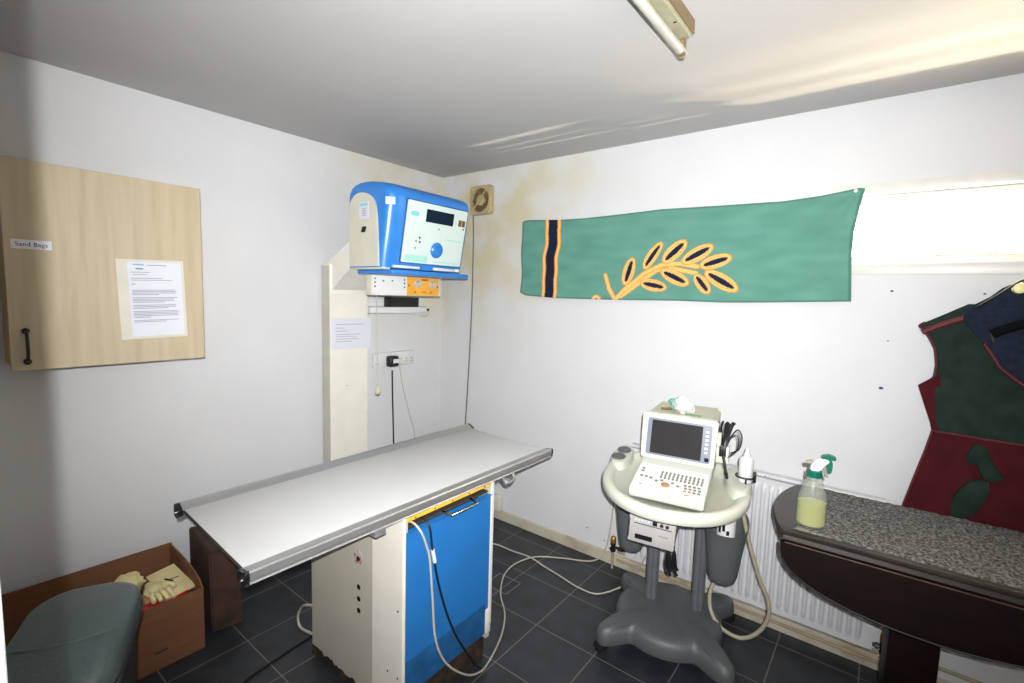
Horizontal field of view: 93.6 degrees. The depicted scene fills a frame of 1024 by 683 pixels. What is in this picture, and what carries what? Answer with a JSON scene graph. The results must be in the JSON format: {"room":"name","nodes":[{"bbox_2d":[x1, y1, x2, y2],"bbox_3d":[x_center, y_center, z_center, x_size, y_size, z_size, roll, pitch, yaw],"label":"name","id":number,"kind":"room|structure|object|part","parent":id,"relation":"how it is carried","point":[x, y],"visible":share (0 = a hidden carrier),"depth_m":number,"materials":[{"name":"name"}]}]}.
{"room":"veterinary exam room","nodes":[
{"label":"veterinary exam room","id":0,"kind":"room"},
{"bbox_2d":[0,51,442,594],"bbox_3d":[-1.325,0.059,2.712,0.120,2.387,2.840,6,7,38],"label":"wall","id":1,"kind":"structure","parent":0,"point":[96,462],"depth_m":2.33,"materials":[{"name":"white paint"}]},
{"bbox_2d":[0,155,204,371],"bbox_3d":[-1.623,-0.283,1.931,0.310,0.725,0.599,6,7,38],"label":"upper cabinet","id":2,"kind":"object","parent":1,"relation":"attached to","point":[64,229],"visible":1,"depth_m":1.78,"materials":[{"name":"brown wood"}]},
{"bbox_3d":[-1.681,0.018,1.668,0.031,0.129,0.021,6,7,38],"label":"handle","id":3,"kind":"part","parent":2,"relation":"part of","materials":[{"name":"metal"}]},
{"bbox_2d":[115,259,187,339],"bbox_3d":[-1.456,-0.172,1.953,0.007,0.321,0.233,6,7,38],"label":"printed notice","id":4,"kind":"object","parent":2,"relation":"attached to","point":[151,293],"visible":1,"depth_m":1.95,"materials":[{"name":"white paper"}]},
{"bbox_2d":[132,265,178,321],"bbox_3d":[-1.448,-0.195,1.955,0.001,0.231,0.160,6,7,38],"label":"print","id":5,"kind":"object","parent":4,"relation":"attached to","point":[155,288],"depth_m":1.96},
{"bbox_2d":[386,355,398,443],"bbox_3d":[-0.814,0.646,3.267,0.055,1.105,0.075,6,7,38],"label":"plug","id":6,"kind":"object","parent":1,"relation":"attached to","point":[392,361],"visible":0.74,"depth_m":3.22,"materials":[{"name":"plastic"}]},
{"bbox_2d":[372,350,413,367],"bbox_3d":[-0.804,0.116,3.270,0.024,0.094,0.337,6,7,38],"label":"socket plate","id":7,"kind":"object","parent":1,"relation":"attached to","point":[407,356],"visible":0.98,"depth_m":3.24,"materials":[{"name":"white plastic"}]},
{"bbox_2d":[368,297,428,316],"bbox_3d":[-0.762,-0.229,3.210,0.107,0.130,0.490,6,7,38],"label":"cradle","id":8,"kind":"object","parent":1,"relation":"attached to","point":[388,304],"visible":0.92,"depth_m":3.16,"materials":[{"name":"white plastic"}]},
{"bbox_2d":[399,358,414,436],"bbox_3d":[-0.733,0.647,3.381,0.036,1.086,0.193,6,7,38],"label":"plug","id":9,"kind":"object","parent":1,"relation":"attached to","point":[400,359],"visible":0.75,"depth_m":3.31,"materials":[{"name":"white plastic"}]},
{"bbox_2d":[137,518,878,682],"bbox_3d":[-0.184,1.516,0.902,4.370,0.101,4.600,6,7,38],"label":"floor","id":10,"kind":"structure","parent":0,"point":[549,635],"depth_m":2.14,"materials":[{"name":"tile"}]},
{"bbox_2d":[6,582,142,682],"bbox_3d":[-1.250,1.084,1.380,0.280,0.607,0.423,-1,6,-26],"label":"chair","id":11,"kind":"object","parent":10,"relation":"on","point":[85,634],"visible":0.95,"depth_m":1.32,"materials":[{"name":"leather"}]},
{"bbox_2d":[1,542,204,679],"bbox_3d":[-1.681,1.151,1.922,0.401,0.345,0.676,6,7,38],"label":"cardboard box","id":12,"kind":"object","parent":10,"relation":"on","point":[170,631],"visible":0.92,"depth_m":1.99,"materials":[{"name":"brown cardboard"}]},
{"bbox_2d":[114,571,145,589],"bbox_3d":[-1.675,1.061,2.095,0.121,0.096,0.132,1,5,-2],"label":"glove","id":13,"kind":"object","parent":12,"relation":"in","point":[134,577],"visible":0.53,"depth_m":2.09,"materials":[{"name":"beige rubber"}]},
{"bbox_2d":[142,600,163,610],"bbox_3d":[-1.477,1.095,1.945,0.060,0.040,0.120,6,7,38],"label":"packet","id":14,"kind":"object","parent":12,"relation":"in","point":[149,605],"visible":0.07,"depth_m":1.96,"materials":[{"name":"red plastic"}]},
{"bbox_2d":[146,564,194,600],"bbox_3d":[-1.488,1.051,2.100,0.194,0.062,0.110,5,6,30],"label":"booklet","id":15,"kind":"object","parent":12,"relation":"in","point":[171,572],"visible":0.79,"depth_m":2.11,"materials":[{"name":"beige paper"}]},
{"bbox_3d":[-1.564,1.228,2.085,0.261,0.127,0.222,6,7,38],"label":"packet","id":16,"kind":"object","parent":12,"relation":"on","visible":0},
{"bbox_2d":[141,595,166,604],"bbox_3d":[-1.533,1.117,2.030,0.190,0.095,0.132,6,7,38],"label":"packet","id":17,"kind":"object","parent":16,"relation":"on","point":[146,600],"visible":0.09,"depth_m":2.01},
{"bbox_2d":[143,581,176,603],"bbox_3d":[-1.471,1.042,2.016,0.182,0.052,0.108,6,7,38],"label":"glove","id":18,"kind":"object","parent":17,"relation":"on","point":[155,590],"visible":1,"depth_m":1.99,"materials":[{"name":"beige rubber"}]},
{"bbox_2d":[189,526,242,631],"bbox_3d":[-1.410,1.104,2.285,0.340,0.385,0.127,7,7,42],"label":"block","id":19,"kind":"object","parent":10,"relation":"on","point":[216,571],"visible":0.62,"depth_m":2.18,"materials":[{"name":"brown wood"}]},
{"bbox_2d":[242,635,311,682],"bbox_3d":[-0.994,1.342,1.899,0.121,0.009,0.733,3,6,14],"label":"cable","id":20,"kind":"object","parent":10,"relation":"on","point":[310,636],"visible":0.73,"depth_m":2.01,"materials":[{"name":"rubber"}]},
{"bbox_2d":[297,604,311,634],"bbox_3d":[-0.908,1.235,2.155,0.201,0.183,0.041,5,6,27],"label":"cable","id":21,"kind":"object","parent":10,"relation":"on","point":[303,605],"visible":0.7,"depth_m":2.19,"materials":[{"name":"white plastic"}]},
{"bbox_2d":[321,242,367,462],"bbox_3d":[-0.955,0.340,2.899,0.245,1.815,0.260,6,7,38],"label":"column","id":22,"kind":"structure","parent":10,"relation":"on","point":[344,371],"depth_m":2.87,"materials":[{"name":"white metal"}]},
{"bbox_3d":[-0.930,-0.433,2.828,0.245,0.262,0.231,6,7,38],"label":"arm","id":23,"kind":"part","parent":22,"relation":"part of","materials":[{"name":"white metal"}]},
{"bbox_2d":[332,318,370,349],"bbox_3d":[-0.964,-0.048,2.893,0.003,0.186,0.268,6,7,38],"label":"printed notice","id":24,"kind":"object","parent":22,"relation":"attached to","point":[347,333],"visible":1,"depth_m":2.89,"materials":[{"name":"white paper"}]},
{"bbox_2d":[335,324,358,341],"bbox_3d":[-0.972,-0.053,2.880,0.001,0.106,0.193,6,7,38],"label":"print","id":25,"kind":"object","parent":24,"relation":"attached to","point":[343,332],"depth_m":2.87},
{"bbox_2d":[349,181,468,278],"bbox_3d":[-0.566,-0.614,2.760,0.365,0.478,0.613,6,7,38],"label":"control console","id":26,"kind":"object","parent":22,"relation":"attached to","point":[395,230],"visible":0.99,"depth_m":2.58,"materials":[{"name":"blue plastic"}]},
{"bbox_3d":[-0.787,-0.596,2.557,0.260,0.388,0.008,6,7,38],"label":"panel","id":27,"kind":"part","parent":26,"relation":"part of","materials":[{"name":"beige plastic"}]},
{"bbox_2d":[366,274,439,296],"bbox_3d":[-0.604,-0.319,2.779,0.081,0.110,0.502,6,7,38],"label":"box","id":28,"kind":"object","parent":26,"relation":"attached to","point":[375,284],"visible":1,"depth_m":2.73,"materials":[{"name":"white plastic"}]},
{"bbox_2d":[375,295,379,394],"bbox_3d":[-0.745,0.022,2.668,0.032,0.558,0.031,6,7,38],"label":"pull cord","id":29,"kind":"object","parent":28,"relation":"hanging from","point":[377,390],"visible":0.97,"depth_m":2.68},
{"bbox_3d":[-0.677,-0.311,2.667,0.004,0.103,0.228,6,7,38],"label":"blank plate","id":30,"kind":"part","parent":28,"relation":"part of","materials":[{"name":"white plastic"}]},
{"bbox_3d":[-0.544,-0.335,2.809,0.027,0.054,0.054,6,7,38],"label":"knob","id":31,"kind":"part","parent":28,"relation":"part of","materials":[{"name":"white plastic"}]},
{"bbox_3d":[-0.527,-0.325,2.857,0.004,0.103,0.240,6,7,38],"label":"knob plate","id":32,"kind":"part","parent":28,"relation":"part of","materials":[{"name":"orange plastic"}]},
{"bbox_3d":[-0.473,-0.342,2.899,0.027,0.054,0.054,6,7,38],"label":"knob","id":33,"kind":"part","parent":28,"relation":"part of","materials":[{"name":"white plastic"}]},
{"bbox_2d":[404,254,427,262],"bbox_3d":[-0.523,-0.453,2.628,0.009,0.036,0.161,6,7,38],"label":"print","id":34,"kind":"object","parent":26,"relation":"on","point":[408,258],"depth_m":2.63},
{"bbox_3d":[-0.428,-0.594,2.696,0.066,0.320,0.446,6,7,38],"label":"panel","id":35,"kind":"part","parent":26,"relation":"part of","materials":[{"name":"white plastic"}]},
{"bbox_2d":[174,423,552,682],"bbox_3d":[-0.486,0.921,1.933,0.665,0.870,1.348,6,7,38],"label":"examination table","id":36,"kind":"object","parent":10,"relation":"on","point":[372,622],"visible":1,"depth_m":1.77,"materials":[{"name":"grey metal"}]},
{"bbox_3d":[-0.868,0.565,1.383,0.500,0.018,0.004,6,7,40],"label":"trim","id":37,"kind":"part","parent":36,"relation":"part of","materials":[{"name":"silver metal"}]},
{"bbox_3d":[-0.646,0.500,2.038,0.052,0.061,1.298,6,7,40],"label":"rail","id":38,"kind":"part","parent":36,"relation":"part of","materials":[{"name":"metal"}]},
{"bbox_3d":[-0.440,0.967,1.711,0.171,0.753,0.014,6,7,38],"label":"corner panel","id":39,"kind":"part","parent":36,"relation":"part of","materials":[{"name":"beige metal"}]},
{"bbox_3d":[-0.258,0.551,1.715,0.052,0.056,1.298,6,7,40],"label":"rail","id":40,"kind":"part","parent":36,"relation":"part of","materials":[{"name":"metal"}]},
{"bbox_2d":[408,489,487,528],"bbox_3d":[-0.225,0.630,1.817,0.090,0.014,0.417,6,7,38],"label":"tray","id":41,"kind":"object","parent":36,"relation":"on","point":[472,502],"depth_m":1.81,"materials":[{"name":"yellow metal"}]},
{"bbox_3d":[-0.234,0.941,1.839,0.024,0.607,0.441,6,7,38],"label":"blue panel","id":42,"kind":"part","parent":36,"relation":"part of","materials":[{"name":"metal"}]},
{"bbox_2d":[419,516,483,668],"bbox_3d":[-0.229,0.987,1.854,0.088,0.764,0.327,6,7,38],"label":"cable","id":43,"kind":"object","parent":36,"relation":"hanging from","point":[422,517],"visible":0.9,"depth_m":1.75,"materials":[{"name":"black rubber"}]},
{"bbox_3d":[-0.093,0.885,2.018,0.018,0.628,0.016,6,7,38],"label":"edge post","id":44,"kind":"part","parent":36,"relation":"part of","materials":[{"name":"white plastic"}]},
{"bbox_2d":[408,502,613,675],"bbox_3d":[-0.021,0.948,2.338,0.434,0.765,1.448,6,7,38],"label":"cable","id":45,"kind":"object","parent":10,"relation":"on","point":[412,522],"visible":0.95,"depth_m":1.92,"materials":[{"name":"white plastic"}]},
{"bbox_2d":[493,543,647,594],"bbox_3d":[-0.004,1.147,2.707,1.368,0.301,0.635,1,5,-6],"label":"cable","id":46,"kind":"object","parent":10,"relation":"on","point":[636,570],"visible":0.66,"depth_m":2.60,"materials":[{"name":"white plastic"}]},
{"bbox_2d":[593,445,756,682],"bbox_3d":[0.707,0.950,2.129,0.650,0.845,0.780,4,6,22],"label":"trolley","id":47,"kind":"object","parent":10,"relation":"on","point":[669,622],"visible":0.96,"depth_m":2.08,"materials":[{"name":"grey plastic"}]},
{"bbox_3d":[0.671,0.925,2.261,0.056,0.573,0.064,4,6,22],"label":"post","id":48,"kind":"part","parent":47,"relation":"part of","materials":[{"name":"grey metal"}]},
{"bbox_2d":[627,513,678,551],"bbox_3d":[0.622,0.756,2.081,0.193,0.197,0.228,4,6,25],"label":"printer","id":49,"kind":"object","parent":47,"relation":"hanging from","point":[659,535],"visible":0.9,"depth_m":1.98,"materials":[{"name":"white plastic"}]},
{"bbox_2d":[664,546,678,576],"bbox_3d":[0.703,0.939,2.112,0.062,0.176,0.049,4,6,22],"label":"bundle","id":50,"kind":"object","parent":49,"relation":"hanging from","point":[670,561],"visible":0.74,"depth_m":2.10,"materials":[{"name":"black plastic"}]},
{"bbox_2d":[602,451,750,526],"bbox_3d":[0.705,0.624,2.104,0.630,0.066,0.756,6,7,38],"label":"tray","id":51,"kind":"object","parent":47,"relation":"on","point":[729,500],"depth_m":1.90,"materials":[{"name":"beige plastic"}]},
{"bbox_2d":[629,401,729,511],"bbox_3d":[0.723,0.442,2.038,0.346,0.346,0.499,5,6,29],"label":"machine","id":52,"kind":"object","parent":47,"relation":"on","point":[680,452],"visible":0.99,"depth_m":1.99,"materials":[{"name":"beige plastic"}]},
{"bbox_2d":[661,407,672,409],"bbox_3d":[0.678,0.294,2.108,0.049,0.013,0.012,3,6,13],"label":"clip","id":53,"kind":"object","parent":52,"relation":"on","point":[662,408],"visible":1,"depth_m":2.10,"materials":[{"name":"orange plastic"}]},
{"bbox_3d":[0.633,0.554,1.921,0.264,0.053,0.153,5,6,29],"label":"key plate","id":54,"kind":"part","parent":52,"relation":"part of","materials":[{"name":"white plastic"}]},
{"bbox_2d":[671,395,694,413],"bbox_3d":[0.743,0.275,2.087,0.100,0.085,0.064,6,7,38],"label":"crumpled tissue","id":55,"kind":"object","parent":52,"relation":"on","point":[683,405],"visible":1,"depth_m":2.07,"materials":[{"name":"white paper"}]},
{"bbox_3d":[0.860,0.938,2.185,0.056,0.573,0.064,4,6,22],"label":"post","id":56,"kind":"part","parent":47,"relation":"part of","materials":[{"name":"grey metal"}]},
{"bbox_2d":[716,521,735,537],"bbox_3d":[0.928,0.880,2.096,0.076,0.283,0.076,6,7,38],"label":"label","id":57,"kind":"object","parent":47,"relation":"in","point":[728,530],"visible":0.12,"depth_m":2.06,"materials":[{"name":"white plastic"}]},
{"bbox_2d":[718,421,742,478],"bbox_3d":[0.916,0.457,2.055,0.076,0.235,0.096,-1,6,-24],"label":"lead","id":58,"kind":"object","parent":47,"relation":"in","point":[728,428],"visible":0.98,"depth_m":2.04,"materials":[{"name":"black plastic"}]},
{"bbox_2d":[707,514,770,639],"bbox_3d":[0.988,0.965,2.086,0.112,0.654,0.248,-2,7,-33],"label":"cable","id":59,"kind":"object","parent":47,"relation":"hanging from","point":[763,626],"visible":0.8,"depth_m":2.04,"materials":[{"name":"beige rubber"}]},
{"bbox_2d":[738,447,753,483],"bbox_3d":[0.984,0.516,2.021,0.057,0.147,0.057,6,7,38],"label":"bottle","id":60,"kind":"object","parent":47,"relation":"on","point":[746,462],"visible":0.98,"depth_m":2.00,"materials":[{"name":"white plastic"}]},
{"bbox_2d":[773,484,1023,682],"bbox_3d":[1.417,1.052,1.696,0.924,0.765,0.526,6,7,36],"label":"table","id":61,"kind":"object","parent":10,"relation":"on","point":[922,609],"visible":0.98,"depth_m":1.51,"materials":[{"name":"brown wood"}]},
{"bbox_2d":[793,486,1023,589],"bbox_3d":[1.455,0.668,1.649,0.809,0.009,0.498,6,7,36],"label":"countertop","id":62,"kind":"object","parent":61,"relation":"on","point":[994,554],"visible":0.94,"depth_m":1.65,"materials":[{"name":"grey stone"}]},
{"bbox_2d":[796,454,836,527],"bbox_3d":[1.066,0.519,1.690,0.104,0.261,0.077,4,6,26],"label":"spray bottle","id":63,"kind":"object","parent":62,"relation":"on","point":[811,512],"visible":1,"depth_m":1.67,"materials":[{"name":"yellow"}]},
{"bbox_2d":[0,0,1023,177],"bbox_3d":[-0.111,-0.958,0.665,4.370,0.100,4.600,6,7,38],"label":"ceiling","id":64,"kind":"structure","parent":0,"point":[440,88],"depth_m":1.72,"materials":[{"name":"white paint"}]},
{"bbox_2d":[632,0,694,57],"bbox_3d":[0.169,-0.893,1.009,0.062,0.080,1.238,6,7,38],"label":"batten","id":65,"kind":"object","parent":64,"relation":"attached to","point":[672,19],"visible":1,"depth_m":1.36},
{"bbox_2d":[439,73,1023,682],"bbox_3d":[1.170,0.166,2.363,4.250,2.387,0.122,6,7,38],"label":"wall","id":66,"kind":"structure","parent":0,"point":[800,382],"depth_m":2.35,"materials":[{"name":"white paint"}]},
{"bbox_2d":[470,184,493,215],"bbox_3d":[-0.208,-0.958,3.263,0.192,0.192,0.040,6,7,38],"label":"fan","id":67,"kind":"object","parent":66,"relation":"attached to","point":[481,197],"visible":1,"depth_m":3.25,"materials":[{"name":"beige plastic"}]},
{"bbox_2d":[465,216,473,423],"bbox_3d":[-0.317,0.162,3.446,0.061,2.078,0.020,4,6,19],"label":"cable","id":68,"kind":"object","parent":67,"relation":"hanging from","point":[473,216],"visible":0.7,"depth_m":3.40,"materials":[{"name":"grey plastic"}]},
{"bbox_2d":[472,189,486,210],"bbox_3d":[-0.220,-0.957,3.248,0.144,0.138,0.003,6,7,38],"label":"grille","id":69,"kind":"object","parent":67,"relation":"attached to","point":[479,196],"depth_m":3.26,"materials":[{"name":"plastic"}]},
{"bbox_2d":[494,492,502,510],"bbox_3d":[-0.111,1.110,3.332,0.093,0.106,0.046,6,7,38],"label":"socket","id":70,"kind":"object","parent":66,"relation":"attached to","point":[498,498],"visible":0.54,"depth_m":3.30,"materials":[{"name":"white plastic"}]},
{"bbox_2d":[520,188,864,301],"bbox_3d":[0.753,-0.462,2.542,1.765,0.494,0.032,6,7,38],"label":"banner","id":71,"kind":"object","parent":66,"relation":"hanging from","point":[797,250],"visible":1,"depth_m":2.39,"materials":[{"name":"green fabric"}]},
{"bbox_2d":[494,510,951,682],"bbox_3d":[1.042,1.318,2.462,4.084,0.068,0.016,6,7,38],"label":"baseboard","id":72,"kind":"structure","parent":66,"relation":"attached to","point":[576,544],"depth_m":2.54,"materials":[{"name":"beige paint"}]},
{"bbox_2d":[625,443,886,649],"bbox_3d":[1.097,0.932,2.355,1.120,0.648,0.069,6,7,38],"label":"radiator","id":73,"kind":"object","parent":66,"relation":"attached to","point":[790,598],"visible":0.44,"depth_m":2.23,"materials":[{"name":"white metal"}]},
{"bbox_2d":[609,535,624,568],"bbox_3d":[0.600,1.216,2.746,0.094,0.192,0.047,6,7,38],"label":"radiator valve","id":74,"kind":"object","parent":73,"relation":"attached to","point":[613,547],"visible":0.96,"depth_m":2.75,"materials":[{"name":"metal"}]},
{"bbox_2d":[872,633,882,653],"bbox_3d":[1.540,1.314,2.014,0.057,0.192,0.047,6,7,38],"label":"radiator valve","id":75,"kind":"object","parent":73,"relation":"attached to","point":[876,645],"visible":0.29,"depth_m":2.01,"materials":[{"name":"metal"}]},
{"bbox_2d":[616,550,982,682],"bbox_3d":[1.407,1.311,2.154,2.035,0.093,0.016,6,7,38],"label":"pipes","id":76,"kind":"object","parent":66,"relation":"attached to","point":[859,655],"visible":0.46,"depth_m":2.19,"materials":[{"name":"metal"}]},
{"bbox_2d":[831,169,1023,274],"bbox_3d":[1.951,-0.422,1.687,1.850,0.372,0.094,6,7,38],"label":"window","id":77,"kind":"structure","parent":66,"relation":"in","point":[975,263],"depth_m":1.87,"materials":[{"name":"white paint"}]},
{"bbox_3d":[2.014,-0.576,1.568,1.630,0.040,0.004,6,7,38],"label":"head trim","id":78,"kind":"part","parent":77,"relation":"part of","materials":[{"name":"white paint"}]},
{"bbox_3d":[1.934,-0.260,1.686,1.850,0.048,0.054,6,7,38],"label":"sill","id":79,"kind":"part","parent":77,"relation":"part of","materials":[{"name":"white paint"}]},
{"bbox_3d":[1.948,-0.426,1.723,1.800,0.290,0.040,6,7,38],"label":"frame","id":80,"kind":"part","parent":77,"relation":"part of","materials":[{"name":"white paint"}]},
{"bbox_2d":[901,304,1023,532],"bbox_3d":[1.826,0.309,1.699,0.658,0.868,0.072,6,7,38],"label":"apron","id":81,"kind":"object","parent":66,"relation":"hanging from","point":[970,467],"visible":0.77,"depth_m":1.79,"materials":[{"name":"green fabric"}]},
{"bbox_2d":[977,279,1023,307],"bbox_3d":[1.754,-0.184,1.713,0.141,0.132,0.140,6,7,38],"label":"hanger","id":82,"kind":"object","parent":66,"relation":"attached to","point":[1018,287],"visible":0.92,"depth_m":1.65,"materials":[{"name":"gold plastic"}]},
{"bbox_2d":[963,282,1023,387],"bbox_3d":[1.811,-0.008,1.636,0.412,0.387,0.062,6,7,38],"label":"thyroid collar","id":83,"kind":"object","parent":82,"relation":"hanging from","point":[998,323],"visible":0.94,"depth_m":1.70,"materials":[{"name":"blue fabric"}]},
{"bbox_3d":[-0.505,0.310,0.352,4.100,2.387,0.118,6,7,38],"label":"wall","id":84,"kind":"structure","parent":0,"visible":0},
{"bbox_2d":[0,583,7,682],"bbox_3d":[0.067,0.494,0.003,1.013,2.120,0.019,6,7,38],"label":"trim","id":85,"kind":"structure","parent":84,"relation":"attached to","point":[3,664],"depth_m":0.25,"materials":[{"name":"white paint"}]}
]}

